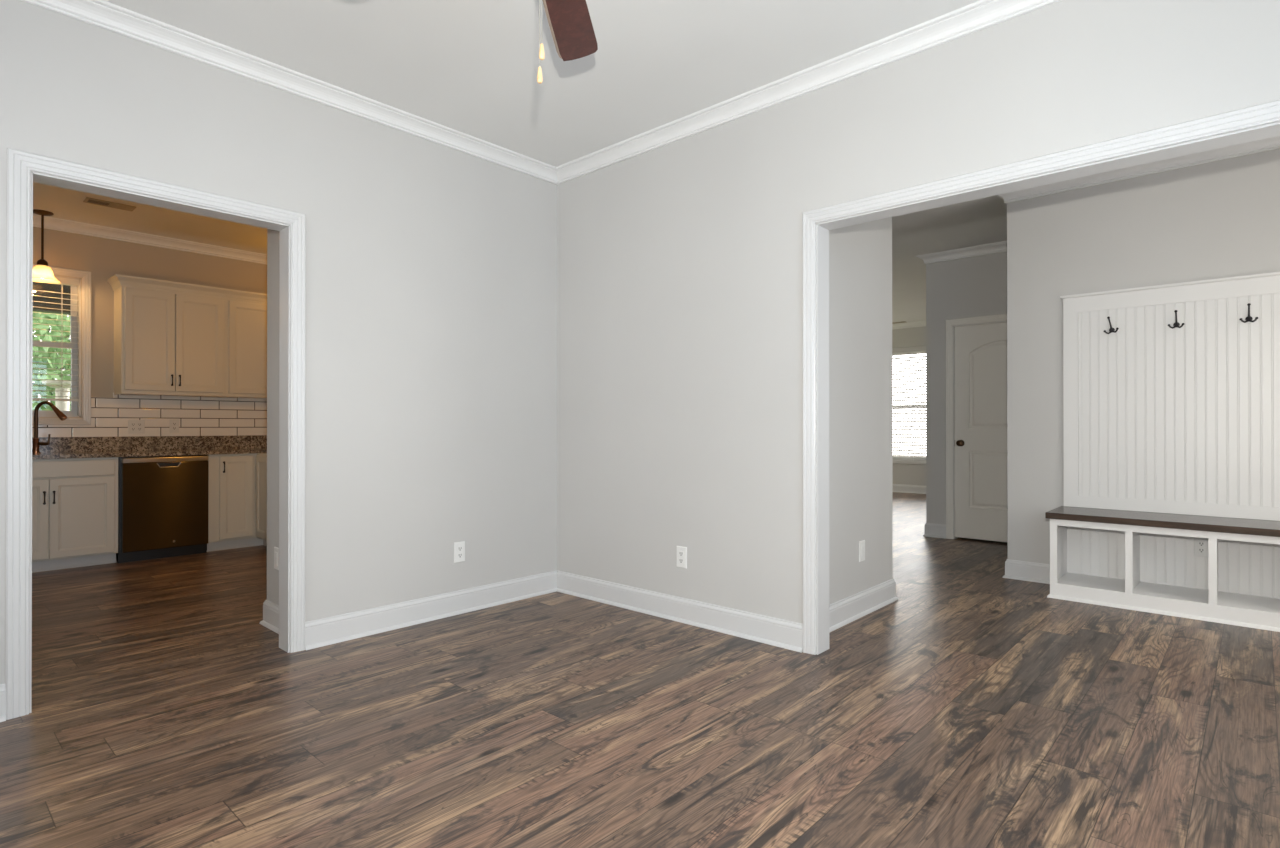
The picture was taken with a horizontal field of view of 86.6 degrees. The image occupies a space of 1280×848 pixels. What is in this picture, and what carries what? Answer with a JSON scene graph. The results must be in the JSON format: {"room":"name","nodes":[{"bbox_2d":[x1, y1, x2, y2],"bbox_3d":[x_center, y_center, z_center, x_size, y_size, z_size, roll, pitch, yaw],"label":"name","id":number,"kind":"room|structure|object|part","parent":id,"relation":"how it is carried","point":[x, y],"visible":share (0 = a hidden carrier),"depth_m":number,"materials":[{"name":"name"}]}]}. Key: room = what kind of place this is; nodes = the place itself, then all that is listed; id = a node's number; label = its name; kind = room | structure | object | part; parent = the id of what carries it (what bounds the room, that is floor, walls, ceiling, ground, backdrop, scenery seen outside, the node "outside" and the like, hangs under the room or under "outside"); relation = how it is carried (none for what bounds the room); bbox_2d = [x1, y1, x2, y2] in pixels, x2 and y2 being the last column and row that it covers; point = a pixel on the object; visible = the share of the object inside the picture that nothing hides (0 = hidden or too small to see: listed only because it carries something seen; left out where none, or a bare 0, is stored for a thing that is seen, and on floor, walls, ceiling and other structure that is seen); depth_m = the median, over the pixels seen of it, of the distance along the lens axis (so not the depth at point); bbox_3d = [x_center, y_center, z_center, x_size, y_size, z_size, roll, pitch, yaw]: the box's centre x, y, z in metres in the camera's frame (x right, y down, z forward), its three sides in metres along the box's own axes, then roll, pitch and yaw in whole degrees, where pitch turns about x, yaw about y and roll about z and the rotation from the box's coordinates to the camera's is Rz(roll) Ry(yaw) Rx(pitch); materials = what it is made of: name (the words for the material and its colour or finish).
{"room":"empty living room","nodes":[
{"label":"empty living room","id":0,"kind":"room"},
{"bbox_2d":[33,227,266,437],"bbox_3d":[-5.081,-0.278,5.219,0.160,2.743,5.000,0,0,42],"label":"wall","id":1,"kind":"structure","parent":0,"point":[104,258],"depth_m":5.75,"materials":[{"name":"paint"}]},
{"bbox_2d":[33,282,70,314],"bbox_3d":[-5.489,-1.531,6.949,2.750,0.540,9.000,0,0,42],"label":"window blind","id":2,"kind":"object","parent":1,"relation":"attached to","point":[36,285],"depth_m":7.54,"materials":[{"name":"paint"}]},
{"bbox_2d":[32,264,90,424],"bbox_3d":[-4.852,-0.630,5.457,0.178,1.276,0.667,0,0,42],"label":"window","id":3,"kind":"structure","parent":1,"relation":"in","point":[81,408],"depth_m":5.62,"materials":[{"name":"paint"}]},
{"bbox_3d":[-4.868,-0.368,5.471,0.026,0.600,0.514,0,0,42],"label":"sash","id":4,"kind":"part","parent":3,"relation":"part of","materials":[{"name":"paint"}]},
{"bbox_3d":[-4.890,-0.909,5.492,0.026,0.563,0.514,0,0,42],"label":"sash","id":5,"kind":"part","parent":3,"relation":"part of","materials":[{"name":"paint"}]},
{"bbox_2d":[32,277,78,400],"bbox_3d":[-4.824,-0.690,5.431,0.056,1.003,0.510,0,0,42],"label":"window blind","id":6,"kind":"object","parent":3,"relation":"attached to","point":[66,281],"visible":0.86,"depth_m":5.52,"materials":[{"name":"white plastic"}]},
{"bbox_3d":[-4.824,-0.197,5.429,0.052,0.018,0.510,0,0,42],"label":"rail","id":7,"kind":"part","parent":6,"relation":"part of","materials":[{"name":"white plastic"}]},
{"bbox_3d":[-4.722,-0.682,5.543,0.055,0.958,0.003,0,0,42],"label":"ladder cord","id":8,"kind":"part","parent":6,"relation":"part of","materials":[{"name":"white fabric"}]},
{"bbox_2d":[32,393,266,437],"bbox_3d":[-4.264,-0.079,5.988,0.008,0.376,2.478,0,0,42],"label":"tile backsplash","id":9,"kind":"structure","parent":1,"relation":"attached to","point":[196,415],"depth_m":6.06,"materials":[{"name":"white tile"}]},
{"bbox_2d":[128,420,144,433],"bbox_3d":[-4.357,0.024,5.872,0.008,0.117,0.118,0,0,42],"label":"wall outlet","id":10,"kind":"object","parent":9,"relation":"attached to","point":[134,426],"visible":1,"depth_m":5.87,"materials":[{"name":"white plastic"}]},
{"bbox_2d":[169,420,178,432],"bbox_3d":[-4.170,0.019,6.078,0.008,0.117,0.072,0,0,42],"label":"wall outlet","id":11,"kind":"object","parent":9,"relation":"attached to","point":[173,424],"visible":1,"depth_m":6.07,"materials":[{"name":"white plastic"}]},
{"bbox_2d":[33,214,266,264],"bbox_3d":[-4.626,-1.611,4.713,1.200,0.082,4.860,0,0,42],"label":"crown molding","id":12,"kind":"structure","parent":1,"relation":"attached to","point":[51,223],"depth_m":5.91,"materials":[{"name":"paint"}]},
{"bbox_2d":[107,274,227,396],"bbox_3d":[-4.105,-0.732,5.916,0.343,0.970,0.807,0,0,42],"label":"upper cabinet","id":13,"kind":"object","parent":1,"relation":"attached to","point":[170,336],"visible":1,"depth_m":5.80,"materials":[{"name":"paint"}]},
{"bbox_3d":[-4.117,-0.699,5.705,0.019,0.836,0.348,0,0,42],"label":"door","id":14,"kind":"part","parent":13,"relation":"part of","materials":[{"name":"paint"}]},
{"bbox_3d":[-4.105,-1.175,5.918,0.341,0.084,0.807,0,0,42],"label":"crown","id":15,"kind":"part","parent":13,"relation":"part of","materials":[{"name":"paint"}]},
{"bbox_3d":[-3.872,-0.698,5.972,0.019,0.836,0.364,0,0,42],"label":"door","id":16,"kind":"part","parent":13,"relation":"part of","materials":[{"name":"paint"}]},
{"bbox_2d":[226,289,266,397],"bbox_3d":[-3.656,-0.730,6.408,0.343,0.970,0.524,0,0,42],"label":"upper cabinet","id":17,"kind":"object","parent":1,"relation":"attached to","point":[246,312],"visible":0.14,"depth_m":6.25,"materials":[{"name":"paint"}]},
{"bbox_3d":[-3.547,-1.173,6.310,0.046,0.084,0.524,0,0,42],"label":"crown","id":18,"kind":"part","parent":17,"relation":"part of","materials":[{"name":"paint"}]},
{"bbox_2d":[267,229,278,604],"bbox_3d":[-1.822,-0.283,3.588,0.477,2.743,0.115,0,0,42],"label":"wall","id":19,"kind":"structure","parent":0,"point":[272,235],"depth_m":3.65,"materials":[{"name":"paint"}]},
{"bbox_2d":[259,600,278,633],"bbox_3d":[-1.832,1.023,3.593,0.504,0.130,0.169,0,0,42],"label":"baseboard","id":20,"kind":"structure","parent":19,"relation":"attached to","point":[270,620],"depth_m":3.62,"materials":[{"name":"paint"}]},
{"bbox_2d":[274,547,278,569],"bbox_3d":[-1.925,0.713,3.595,0.072,0.117,0.008,0,0,42],"label":"wall plate","id":21,"kind":"object","parent":19,"relation":"attached to","point":[276,549],"visible":0.89,"depth_m":3.59,"materials":[{"name":"white plastic"}]},
{"bbox_2d":[0,0,556,712],"bbox_3d":[-1.809,-0.285,3.163,0.115,2.743,3.855,0,0,42],"label":"wall","id":22,"kind":"structure","parent":0,"point":[431,329],"depth_m":3.53,"materials":[{"name":"paint"}]},
{"bbox_2d":[0,684,5,721],"bbox_3d":[-2.691,1.018,2.088,0.027,0.130,1.084,0,0,42],"label":"baseboard","id":23,"kind":"structure","parent":22,"relation":"attached to","point":[2,686],"depth_m":2.48,"materials":[{"name":"paint"}]},
{"bbox_2d":[5,148,305,719],"bbox_3d":[-2.022,0.036,2.929,0.153,2.100,1.056,0,0,42],"label":"trim","id":24,"kind":"structure","parent":22,"relation":"attached to","point":[20,164],"depth_m":2.70,"materials":[{"name":"paint"}]},
{"bbox_2d":[305,570,556,649],"bbox_3d":[-1.074,1.024,3.859,0.027,0.130,1.600,0,0,42],"label":"baseboard","id":25,"kind":"structure","parent":22,"relation":"attached to","point":[322,632],"depth_m":3.72,"materials":[{"name":"paint"}]},
{"bbox_2d":[454,541,464,562],"bbox_3d":[-1.039,0.738,3.912,0.008,0.117,0.072,0,0,42],"label":"wall outlet","id":26,"kind":"object","parent":22,"relation":"attached to","point":[459,547],"visible":1,"depth_m":3.91,"materials":[{"name":"white plastic"}]},
{"bbox_2d":[457,546,462,551],"bbox_3d":[-1.038,0.719,3.911,0.004,0.028,0.033,0,0,42],"label":"receptacle","id":27,"kind":"object","parent":26,"relation":"attached to","point":[459,548],"depth_m":3.91,"materials":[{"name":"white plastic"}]},
{"bbox_2d":[457,553,462,557],"bbox_3d":[-1.038,0.757,3.911,0.004,0.028,0.033,0,0,42],"label":"receptacle","id":28,"kind":"object","parent":26,"relation":"attached to","point":[459,555],"depth_m":3.91,"materials":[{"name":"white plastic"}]},
{"bbox_2d":[21,0,1061,184],"bbox_3d":[-0.254,-1.622,1.670,4.200,0.078,3.740,0,0,42],"label":"crown molding","id":29,"kind":"structure","parent":22,"relation":"attached to","point":[982,14],"depth_m":3.16,"materials":[{"name":"paint"}]},
{"bbox_2d":[33,0,1006,323],"bbox_3d":[0.722,-1.699,5.410,8.900,0.100,13.500,0,0,42],"label":"ceiling","id":30,"kind":"structure","parent":0,"point":[470,67],"depth_m":3.09,"materials":[{"name":"paint"}]},
{"bbox_2d":[33,209,60,282],"bbox_3d":[-4.649,-1.383,5.280,0.220,0.533,0.220,0,0,42],"label":"pendant lamp","id":31,"kind":"object","parent":30,"relation":"hanging from","point":[42,273],"visible":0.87,"depth_m":5.27,"materials":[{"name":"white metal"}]},
{"bbox_3d":[-4.649,-1.452,5.281,0.016,0.355,0.015,0,0,42],"label":"rod","id":32,"kind":"part","parent":31,"relation":"part of","materials":[{"name":"brown metal"}]},
{"bbox_3d":[-4.649,-1.174,5.280,0.220,0.115,0.220,0,0,42],"label":"lamp shade","id":33,"kind":"part","parent":31,"relation":"part of","materials":[{"name":"white glass"}]},
{"bbox_2d":[83,197,135,210],"bbox_3d":[-3.974,-1.646,5.090,0.135,0.008,0.295,0,0,42],"label":"ceiling vent","id":34,"kind":"object","parent":30,"relation":"in","point":[87,200],"visible":1,"depth_m":5.08,"materials":[{"name":"metal"}]},
{"bbox_2d":[537,0,597,83],"bbox_3d":[-0.268,-1.269,1.624,1.263,0.784,1.227,0,0,42],"label":"ceiling fan","id":35,"kind":"object","parent":30,"relation":"hanging from","point":[570,23],"visible":1,"depth_m":2.12,"materials":[{"name":"brown wood"}]},
{"bbox_3d":[-0.258,-1.045,1.746,0.002,0.267,0.002,0,0,42],"label":"pull chain","id":36,"kind":"part","parent":35,"relation":"part of","materials":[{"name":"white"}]},
{"bbox_3d":[-0.258,-0.897,1.746,0.015,0.042,0.015,0,0,42],"label":"pull knob","id":37,"kind":"part","parent":35,"relation":"part of","materials":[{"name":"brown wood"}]},
{"bbox_3d":[-0.246,-1.062,1.699,0.002,0.234,0.002,0,0,42],"label":"pull chain","id":38,"kind":"part","parent":35,"relation":"part of","materials":[{"name":"white metal"}]},
{"bbox_3d":[-0.246,-0.931,1.698,0.015,0.039,0.015,0,0,42],"label":"pull knob","id":39,"kind":"part","parent":35,"relation":"part of","materials":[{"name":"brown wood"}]},
{"bbox_3d":[-0.221,-1.253,2.071,0.137,0.038,0.485,0,0,4],"label":"blade","id":40,"kind":"part","parent":35,"relation":"part of","materials":[{"name":"brown wood"}]},
{"bbox_2d":[0,492,1279,847],"bbox_3d":[0.796,1.133,5.334,8.700,0.080,13.500,0,0,42],"label":"floor","id":41,"kind":"structure","parent":0,"point":[976,707],"depth_m":2.43,"materials":[{"name":"brown wood"}]},
{"bbox_2d":[32,457,117,572],"bbox_3d":[-4.555,0.675,5.181,0.623,0.836,0.827,0,0,42],"label":"base cabinet","id":42,"kind":"object","parent":41,"relation":"on","point":[75,500],"visible":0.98,"depth_m":5.10,"materials":[{"name":"paint"}]},
{"bbox_3d":[-4.484,0.699,4.852,0.019,0.586,0.385,0,0,42],"label":"door","id":43,"kind":"part","parent":42,"relation":"part of","materials":[{"name":"paint"}]},
{"bbox_3d":[-4.353,0.336,4.998,0.019,0.120,0.776,0,0,42],"label":"drawer","id":44,"kind":"part","parent":42,"relation":"part of","materials":[{"name":"paint"}]},
{"bbox_3d":[-4.221,0.700,5.141,0.019,0.586,0.385,0,0,42],"label":"door","id":45,"kind":"part","parent":42,"relation":"part of","materials":[{"name":"paint"}]},
{"bbox_2d":[116,455,208,562],"bbox_3d":[-4.058,0.679,5.706,0.590,0.832,0.606,0,0,42],"label":"dishwasher","id":46,"kind":"object","parent":41,"relation":"on","point":[163,501],"visible":0.99,"depth_m":5.50,"materials":[{"name":"black metal"}]},
{"bbox_3d":[-3.837,0.332,5.527,0.002,0.037,0.165,0,0,42],"label":"pocket handle","id":47,"kind":"part","parent":46,"relation":"part of","materials":[{"name":"black plastic"}]},
{"bbox_2d":[207,453,266,551],"bbox_3d":[-3.336,0.678,6.134,1.140,0.836,0.991,0,0,42],"label":"base cabinet","id":48,"kind":"object","parent":41,"relation":"on","point":[237,506],"visible":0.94,"depth_m":5.90,"materials":[{"name":"paint"}]},
{"bbox_2d":[32,435,266,458],"bbox_3d":[-3.831,0.183,5.593,1.180,0.150,2.480,0,0,42],"label":"countertop","id":49,"kind":"structure","parent":48,"relation":"on","point":[59,447],"depth_m":5.78,"materials":[{"name":"brown stone"}]},
{"bbox_2d":[32,401,66,452],"bbox_3d":[-4.639,0.024,5.333,0.233,0.408,0.054,0,0,-15],"label":"kitchen faucet","id":50,"kind":"object","parent":49,"relation":"on","point":[61,415],"visible":0.96,"depth_m":5.31,"materials":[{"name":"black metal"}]},
{"bbox_3d":[-4.673,-0.031,5.324,0.132,0.298,0.025,0,0,-14],"label":"spout","id":51,"kind":"part","parent":50,"relation":"part of","materials":[{"name":"brown metal"}]},
{"bbox_3d":[-4.673,0.124,5.323,0.084,0.089,0.026,0,0,-14],"label":"lever","id":52,"kind":"part","parent":50,"relation":"part of","materials":[{"name":"brown metal"}]},
{"bbox_3d":[-3.516,0.635,5.913,0.019,0.711,0.260,0,0,42],"label":"door","id":53,"kind":"part","parent":48,"relation":"part of","materials":[{"name":"paint"}]},
{"bbox_3d":[-3.288,0.635,5.915,0.294,0.711,0.019,0,0,42],"label":"door","id":54,"kind":"part","parent":48,"relation":"part of","materials":[{"name":"paint"}]},
{"bbox_2d":[1045,506,1279,631],"bbox_3d":[3.152,0.821,4.018,1.224,0.536,0.465,0,0,42],"label":"storage bench","id":55,"kind":"object","parent":41,"relation":"on","point":[1124,559],"visible":1,"depth_m":4.02,"materials":[{"name":"paint"}]},
{"bbox_3d":[2.737,0.842,4.430,0.019,0.497,0.414,0,0,42],"label":"panel","id":56,"kind":"part","parent":55,"relation":"part of","materials":[{"name":"paint"}]},
{"bbox_3d":[3.152,0.572,4.019,1.224,0.038,0.465,0,0,42],"label":"seat","id":57,"kind":"part","parent":55,"relation":"part of","materials":[{"name":"brown wood"}]},
{"bbox_3d":[3.144,1.080,4.018,1.202,0.018,0.421,0,0,42],"label":"shoe moulding","id":58,"kind":"part","parent":55,"relation":"part of","materials":[{"name":"paint"}]},
{"bbox_3d":[3.304,0.794,4.184,1.150,0.403,0.014,0,0,42],"label":"panel","id":59,"kind":"part","parent":55,"relation":"part of","materials":[{"name":"paint"}]},
{"bbox_2d":[1194,537,1207,556],"bbox_3d":[3.386,0.743,4.093,0.072,0.117,0.008,0,0,42],"label":"wall outlet","id":60,"kind":"object","parent":55,"relation":"attached to","point":[1200,544],"visible":0.93,"depth_m":4.09,"materials":[{"name":"white plastic"}]},
{"bbox_2d":[1198,541,1204,546],"bbox_3d":[3.385,0.723,4.092,0.033,0.028,0.004,0,0,42],"label":"receptacle","id":61,"kind":"object","parent":60,"relation":"attached to","point":[1200,543],"depth_m":4.09,"materials":[{"name":"white plastic"}]},
{"bbox_2d":[1198,548,1204,552],"bbox_3d":[3.385,0.762,4.092,0.033,0.028,0.004,0,0,42],"label":"receptacle","id":62,"kind":"object","parent":60,"relation":"attached to","point":[1200,550],"depth_m":4.09,"materials":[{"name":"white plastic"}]},
{"bbox_2d":[829,217,892,604],"bbox_3d":[1.142,-0.283,3.844,0.125,2.743,1.130,0,0,42],"label":"wall","id":63,"kind":"structure","parent":0,"point":[860,255],"depth_m":3.87,"materials":[{"name":"paint"}]},
{"bbox_2d":[859,540,864,561],"bbox_3d":[1.274,0.727,3.887,0.008,0.117,0.072,0,0,42],"label":"wall plate","id":64,"kind":"object","parent":63,"relation":"attached to","point":[861,543],"visible":1,"depth_m":3.88,"materials":[{"name":"white plastic"}]},
{"bbox_2d":[829,579,897,632],"bbox_3d":[1.161,1.024,3.841,0.152,0.130,1.156,0,0,42],"label":"baseboard","id":65,"kind":"structure","parent":63,"relation":"attached to","point":[847,610],"depth_m":3.85,"materials":[{"name":"paint"}]},
{"bbox_2d":[892,326,925,485],"bbox_3d":[3.849,-0.258,11.515,5.220,2.743,0.140,0,0,42],"label":"wall","id":66,"kind":"structure","parent":0,"point":[906,474],"depth_m":10.96,"materials":[{"name":"paint"}]},
{"bbox_2d":[892,346,925,464],"bbox_3d":[4.396,-0.298,11.003,1.329,1.889,0.158,0,0,42],"label":"window","id":67,"kind":"structure","parent":66,"relation":"in","point":[918,348],"depth_m":10.96,"materials":[{"name":"paint"}]},
{"bbox_2d":[892,351,925,458],"bbox_3d":[4.377,-0.307,10.981,1.172,1.718,0.056,0,0,42],"label":"window blind","id":68,"kind":"object","parent":67,"relation":"attached to","point":[901,442],"visible":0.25,"depth_m":10.99,"materials":[{"name":"white plastic"}]},
{"bbox_3d":[4.377,0.543,10.979,1.172,0.018,0.052,0,0,42],"label":"rail","id":69,"kind":"part","parent":68,"relation":"part of","materials":[{"name":"white plastic"}]},
{"bbox_3d":[4.395,-0.300,10.965,0.003,1.673,0.055,0,0,42],"label":"ladder cord","id":70,"kind":"part","parent":68,"relation":"part of","materials":[{"name":"white fabric"}]},
{"bbox_3d":[4.410,0.129,11.016,1.176,0.882,0.022,0,0,42],"label":"sash","id":71,"kind":"part","parent":67,"relation":"part of","materials":[{"name":"paint"}]},
{"bbox_2d":[892,484,925,493],"bbox_3d":[3.800,1.048,11.442,5.000,0.130,0.027,0,0,42],"label":"baseboard","id":72,"kind":"structure","parent":66,"relation":"attached to","point":[919,489],"depth_m":10.94,"materials":[{"name":"paint"}]},
{"bbox_2d":[557,0,1279,653],"bbox_3d":[1.045,-0.285,3.090,4.200,2.743,0.115,0,0,42],"label":"wall","id":73,"kind":"structure","parent":0,"point":[680,395],"depth_m":3.42,"materials":[{"name":"paint"}]},
{"bbox_2d":[557,570,802,652],"bbox_3d":[0.111,1.024,3.842,1.800,0.130,0.027,0,0,42],"label":"baseboard","id":74,"kind":"structure","parent":73,"relation":"attached to","point":[786,634],"depth_m":3.70,"materials":[{"name":"paint"}]},
{"bbox_2d":[677,546,686,568],"bbox_3d":[0.229,0.736,3.748,0.072,0.117,0.008,0,0,42],"label":"wall outlet","id":75,"kind":"object","parent":73,"relation":"attached to","point":[681,551],"visible":1,"depth_m":3.74,"materials":[{"name":"white plastic"}]},
{"bbox_2d":[802,100,1279,654],"bbox_3d":[1.602,0.036,2.580,2.108,2.098,0.153,0,0,42],"label":"trim","id":76,"kind":"structure","parent":73,"relation":"attached to","point":[1269,112],"depth_m":3.04,"materials":[{"name":"paint"}]},
{"bbox_2d":[926,251,1006,538],"bbox_3d":[4.024,-0.277,5.611,3.200,2.743,0.115,0,0,42],"label":"wall","id":77,"kind":"structure","parent":0,"point":[975,286],"depth_m":6.54,"materials":[{"name":"paint"}]},
{"bbox_2d":[892,241,1006,328],"bbox_3d":[4.084,-1.599,8.974,3.312,0.078,8.797,0,0,-7],"label":"crown molding","id":78,"kind":"structure","parent":77,"relation":"attached to","point":[998,247],"depth_m":6.43,"materials":[{"name":"paint"}]},
{"bbox_2d":[946,314,1006,538],"bbox_3d":[3.318,0.047,6.237,0.936,2.098,0.129,0,0,42],"label":"trim","id":79,"kind":"structure","parent":77,"relation":"attached to","point":[950,323],"depth_m":6.48,"materials":[{"name":"paint"}]},
{"bbox_2d":[955,322,1007,541],"bbox_3d":[3.286,0.074,6.203,0.790,2.004,0.102,0,0,42],"label":"door","id":80,"kind":"structure","parent":77,"relation":"in","point":[980,350],"depth_m":6.33,"materials":[{"name":"paint"}]},
{"bbox_3d":[3.025,0.181,6.417,0.062,0.062,0.068,0,0,42],"label":"knob","id":81,"kind":"part","parent":80,"relation":"part of","materials":[{"name":"brown metal"}]},
{"bbox_2d":[1007,148,1279,596],"bbox_3d":[3.625,-0.282,3.984,2.635,2.743,0.115,0,0,42],"label":"wall","id":82,"kind":"structure","parent":0,"point":[1221,218],"depth_m":4.52,"materials":[{"name":"paint"}]},
{"bbox_2d":[1002,559,1049,583],"bbox_3d":[2.762,1.027,4.750,0.376,0.130,0.142,0,0,42],"label":"baseboard","id":83,"kind":"structure","parent":82,"relation":"attached to","point":[1014,569],"depth_m":4.73,"materials":[{"name":"paint"}]},
{"bbox_2d":[996,136,1279,204],"bbox_3d":[3.554,-1.615,4.053,2.588,0.078,0.261,0,0,42],"label":"crown molding","id":84,"kind":"structure","parent":82,"relation":"attached to","point":[1271,143],"depth_m":4.27,"materials":[{"name":"paint"}]},
{"bbox_2d":[1060,272,1279,520],"bbox_3d":[3.297,-0.156,4.180,1.220,1.417,0.035,0,0,42],"label":"panel","id":85,"kind":"object","parent":82,"relation":"attached to","point":[1159,418],"visible":1,"depth_m":4.18,"materials":[{"name":"paint"}]},
{"bbox_2d":[1103,316,1118,333],"bbox_3d":[3.046,-0.638,4.386,0.081,0.113,0.050,0,0,42],"label":"coat hook","id":86,"kind":"object","parent":85,"relation":"attached to","point":[1111,329],"visible":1,"depth_m":4.39,"materials":[{"name":"black metal"}]},
{"bbox_3d":[3.297,-0.854,4.182,1.220,0.020,0.035,0,0,42],"label":"cap rail","id":87,"kind":"part","parent":85,"relation":"part of","materials":[{"name":"paint"}]},
{"bbox_2d":[1168,310,1183,328],"bbox_3d":[3.289,-0.642,4.164,0.082,0.111,0.050,0,0,42],"label":"coat hook","id":88,"kind":"object","parent":85,"relation":"attached to","point":[1176,324],"visible":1,"depth_m":4.17,"materials":[{"name":"black metal"}]},
{"bbox_2d":[1239,303,1257,322],"bbox_3d":[3.535,-0.643,3.940,0.082,0.111,0.050,1,0,42],"label":"coat hook","id":89,"kind":"object","parent":85,"relation":"attached to","point":[1248,318],"visible":1,"depth_m":3.94,"materials":[{"name":"black metal"}]},
{"bbox_3d":[4.305,-0.269,8.218,0.100,2.743,4.115,0,0,42],"label":"wall","id":90,"kind":"structure","parent":0,"visible":0},
{"bbox_2d":[923,523,945,538],"bbox_3d":[4.280,1.038,8.140,0.217,0.130,4.257,0,0,42],"label":"baseboard","id":91,"kind":"structure","parent":90,"relation":"attached to","point":[930,529],"depth_m":6.57,"materials":[{"name":"paint"}]},
{"label":"outside","id":92,"kind":"structure","parent":0,"visible":0},
{"bbox_3d":[-16.774,1.538,19.273,36.050,0.100,60.000,0,0,42],"label":"ground","id":93,"kind":"structure","parent":92,"visible":0},
{"bbox_2d":[32,318,70,402],"bbox_3d":[-12.782,-1.855,16.236,5.077,9.202,10.150,0,0,42],"label":"leafy tree","id":94,"kind":"object","parent":93,"relation":"on","point":[69,318],"visible":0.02,"depth_m":15.29,"materials":[{"name":"green plant"}]},
{"bbox_2d":[32,311,70,410],"bbox_3d":[-9.345,-0.770,11.120,3.270,4.764,4.091,0,0,42],"label":"leafy tree","id":95,"kind":"object","parent":93,"relation":"on","point":[38,385],"visible":0.06,"depth_m":10.39,"materials":[{"name":"green plant"}]},
{"bbox_2d":[42,380,70,410],"bbox_3d":[-7.192,0.461,8.451,0.400,1.985,0.400,0,0,42],"label":"pedestal","id":96,"kind":"object","parent":93,"relation":"on","point":[61,405],"visible":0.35,"depth_m":8.39,"materials":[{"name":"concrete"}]}
]}

